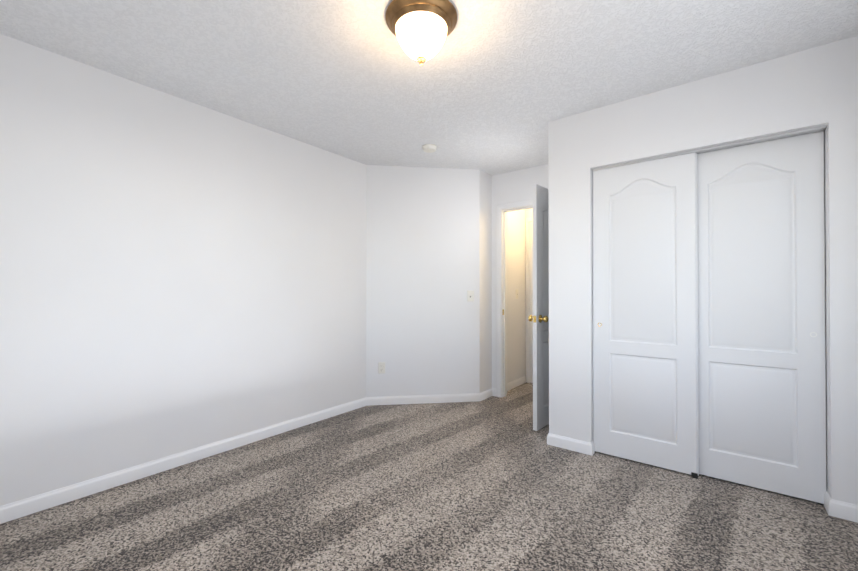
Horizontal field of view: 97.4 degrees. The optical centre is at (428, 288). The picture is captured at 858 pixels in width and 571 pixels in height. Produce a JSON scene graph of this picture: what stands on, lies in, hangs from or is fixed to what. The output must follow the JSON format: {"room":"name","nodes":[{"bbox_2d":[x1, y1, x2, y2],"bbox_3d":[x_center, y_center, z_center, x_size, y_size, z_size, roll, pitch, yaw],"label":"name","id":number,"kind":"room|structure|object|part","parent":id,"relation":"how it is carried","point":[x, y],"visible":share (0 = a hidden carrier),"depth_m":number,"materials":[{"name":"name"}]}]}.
{"room":"empty bedroom","nodes":[
{"label":"empty bedroom","id":0,"kind":"room"},
{"bbox_2d":[0,34,366,505],"bbox_3d":[-1.587,-0.050,2.688,0.120,2.440,2.960,0,-1,38],"label":"wall","id":1,"kind":"structure","parent":0,"point":[178,275],"depth_m":2.38,"materials":[{"name":"white paint"}]},
{"bbox_2d":[0,382,857,570],"bbox_3d":[0.487,1.218,2.365,4.145,0.100,5.360,0,-1,38],"label":"floor","id":2,"kind":"structure","parent":0,"point":[492,483],"depth_m":1.95,"materials":[{"name":"carpet"}]},
{"bbox_2d":[691,472,697,478],"bbox_3d":[1.657,1.153,2.348,0.032,0.030,0.064,0,-1,38],"label":"guide","id":3,"kind":"object","parent":2,"relation":"on","point":[694,475],"visible":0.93,"depth_m":2.32,"materials":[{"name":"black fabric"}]},
{"bbox_2d":[0,0,857,175],"bbox_3d":[0.487,-1.322,2.383,4.145,0.100,5.360,0,-1,38],"label":"ceiling","id":4,"kind":"structure","parent":0,"point":[492,87],"depth_m":2.06,"materials":[{"name":"white paint"}]},
{"bbox_2d":[385,0,456,65],"bbox_3d":[-0.036,-1.164,1.771,0.338,0.224,0.338,0,-1,38],"label":"ceiling light","id":5,"kind":"object","parent":4,"relation":"attached to","point":[421,30],"visible":1,"depth_m":1.69,"materials":[{"name":"white glass"}]},
{"bbox_3d":[-0.036,-1.152,1.770,0.243,0.139,0.243,0,-1,38],"label":"lamp shade","id":6,"kind":"part","parent":5,"relation":"part of","materials":[{"name":"white glass"}]},
{"bbox_2d":[422,144,436,152],"bbox_3d":[0.006,-1.246,3.353,0.132,0.037,0.132,0,-1,38],"label":"smoke detector","id":7,"kind":"object","parent":4,"relation":"attached to","point":[429,148],"visible":1,"depth_m":3.32,"materials":[{"name":"white plastic"}]},
{"bbox_2d":[366,165,525,396],"bbox_3d":[0.288,-0.038,4.398,0.995,2.440,2.040,0,-1,38],"label":"wall","id":8,"kind":"structure","parent":0,"point":[428,267],"depth_m":3.91,"materials":[{"name":"white paint"}]},
{"bbox_2d":[0,388,495,523],"bbox_3d":[-0.822,1.130,2.859,0.870,0.083,3.940,0,-1,38],"label":"baseboard","id":9,"kind":"structure","parent":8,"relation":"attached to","point":[30,505],"depth_m":2.55,"materials":[{"name":"white paint"}]},
{"bbox_2d":[378,362,384,373],"bbox_3d":[-0.480,0.803,3.831,0.070,0.115,0.008,0,0,-7],"label":"electrical outlet","id":10,"kind":"object","parent":8,"relation":"attached to","point":[381,367],"visible":1,"depth_m":3.83,"materials":[{"name":"white plastic"}]},
{"bbox_2d":[467,291,473,300],"bbox_3d":[0.435,0.074,3.957,0.050,0.115,0.051,0,-1,38],"label":"light switch","id":11,"kind":"object","parent":8,"relation":"attached to","point":[470,295],"visible":1,"depth_m":3.95,"materials":[{"name":"white plastic"}]},
{"bbox_2d":[507,376,525,390],"bbox_3d":[1.017,1.142,4.509,0.013,0.083,0.680,0,-1,38],"label":"baseboard","id":12,"kind":"structure","parent":8,"relation":"attached to","point":[516,383],"depth_m":4.55,"materials":[{"name":"white paint"}]},
{"bbox_2d":[492,174,499,388],"bbox_3d":[0.776,-0.039,4.197,0.109,2.440,0.120,0,-1,38],"label":"wall","id":13,"kind":"structure","parent":0,"point":[495,190],"depth_m":4.16,"materials":[{"name":"white paint"}]},
{"bbox_2d":[500,164,547,203],"bbox_3d":[1.135,-1.070,3.928,0.798,0.381,0.120,0,-1,38],"label":"wall","id":14,"kind":"structure","parent":0,"point":[515,186],"depth_m":3.98,"materials":[{"name":"white paint"}]},
{"bbox_2d":[496,200,532,397],"bbox_3d":[1.130,0.127,3.912,0.888,2.104,0.137,0,-1,38],"label":"door frame","id":15,"kind":"structure","parent":14,"relation":"attached to","point":[500,207],"depth_m":4.11,"materials":[{"name":"white paint"}]},
{"bbox_2d":[525,208,532,277],"bbox_3d":[1.640,-0.036,4.567,0.938,2.440,0.120,0,-1,38],"label":"wall","id":16,"kind":"structure","parent":0,"point":[528,213],"depth_m":4.81,"materials":[{"name":"white paint"}]},
{"bbox_2d":[526,217,532,382],"bbox_3d":[1.561,0.140,4.539,0.836,2.087,0.017,0,-1,38],"label":"door frame","id":17,"kind":"structure","parent":16,"relation":"attached to","point":[528,220],"depth_m":4.77,"materials":[{"name":"white paint"}]},
{"bbox_2d":[529,223,532,382],"bbox_3d":[1.552,0.171,4.527,0.710,2.000,0.035,0,-1,38],"label":"hall door","id":18,"kind":"structure","parent":16,"relation":"in","point":[531,302],"depth_m":4.72,"materials":[{"name":"white paint"}]},
{"bbox_2d":[548,118,564,436],"bbox_3d":[1.488,-0.044,3.505,0.120,2.440,1.746,0,-1,38],"label":"wall","id":19,"kind":"structure","parent":0,"point":[556,187],"depth_m":2.81,"materials":[{"name":"white paint"}]},
{"bbox_2d":[528,184,548,430],"bbox_3d":[1.120,0.151,3.368,0.169,2.020,0.755,0,-1,42],"label":"door","id":20,"kind":"structure","parent":19,"relation":"in","point":[540,199],"depth_m":3.13,"materials":[{"name":"white paint"}]},
{"bbox_3d":[0.908,0.247,3.134,0.169,0.066,0.066,0,-1,42],"label":"knob","id":21,"kind":"part","parent":20,"relation":"part of","materials":[{"name":"gold metal"}]},
{"bbox_2d":[547,433,594,455],"bbox_3d":[1.304,1.132,3.112,0.326,0.083,0.939,0,-1,38],"label":"baseboard","id":22,"kind":"structure","parent":19,"relation":"attached to","point":[579,446],"depth_m":2.73,"materials":[{"name":"white paint"}]},
{"bbox_2d":[564,35,857,504],"bbox_3d":[1.676,-0.052,2.332,1.612,2.440,0.120,0,-1,38],"label":"wall","id":23,"kind":"structure","parent":0,"point":[784,94],"depth_m":2.12,"materials":[{"name":"white paint"}]},
{"bbox_2d":[593,152,698,475],"bbox_3d":[1.429,0.155,2.528,0.612,2.005,0.035,0,-1,38],"label":"closet door","id":24,"kind":"structure","parent":23,"relation":"in","point":[645,315],"depth_m":2.50,"materials":[{"name":"white paint"}]},
{"bbox_2d":[592,125,826,171],"bbox_3d":[1.661,-0.856,2.381,1.176,0.012,0.090,0,-1,38],"label":"trim","id":25,"kind":"structure","parent":23,"relation":"attached to","point":[768,138],"depth_m":2.22,"materials":[{"name":"white paint"}]},
{"bbox_2d":[697,131,825,503],"bbox_3d":[1.895,0.153,2.222,0.612,2.005,0.035,0,-1,38],"label":"closet door","id":26,"kind":"structure","parent":23,"relation":"in","point":[761,318],"depth_m":2.17,"materials":[{"name":"white paint"}]},
{"bbox_2d":[824,491,857,522],"bbox_3d":[2.197,1.123,1.900,0.269,0.083,0.113,0,-1,38],"label":"baseboard","id":27,"kind":"structure","parent":23,"relation":"attached to","point":[841,509],"depth_m":1.91,"materials":[{"name":"white paint"}]}
]}

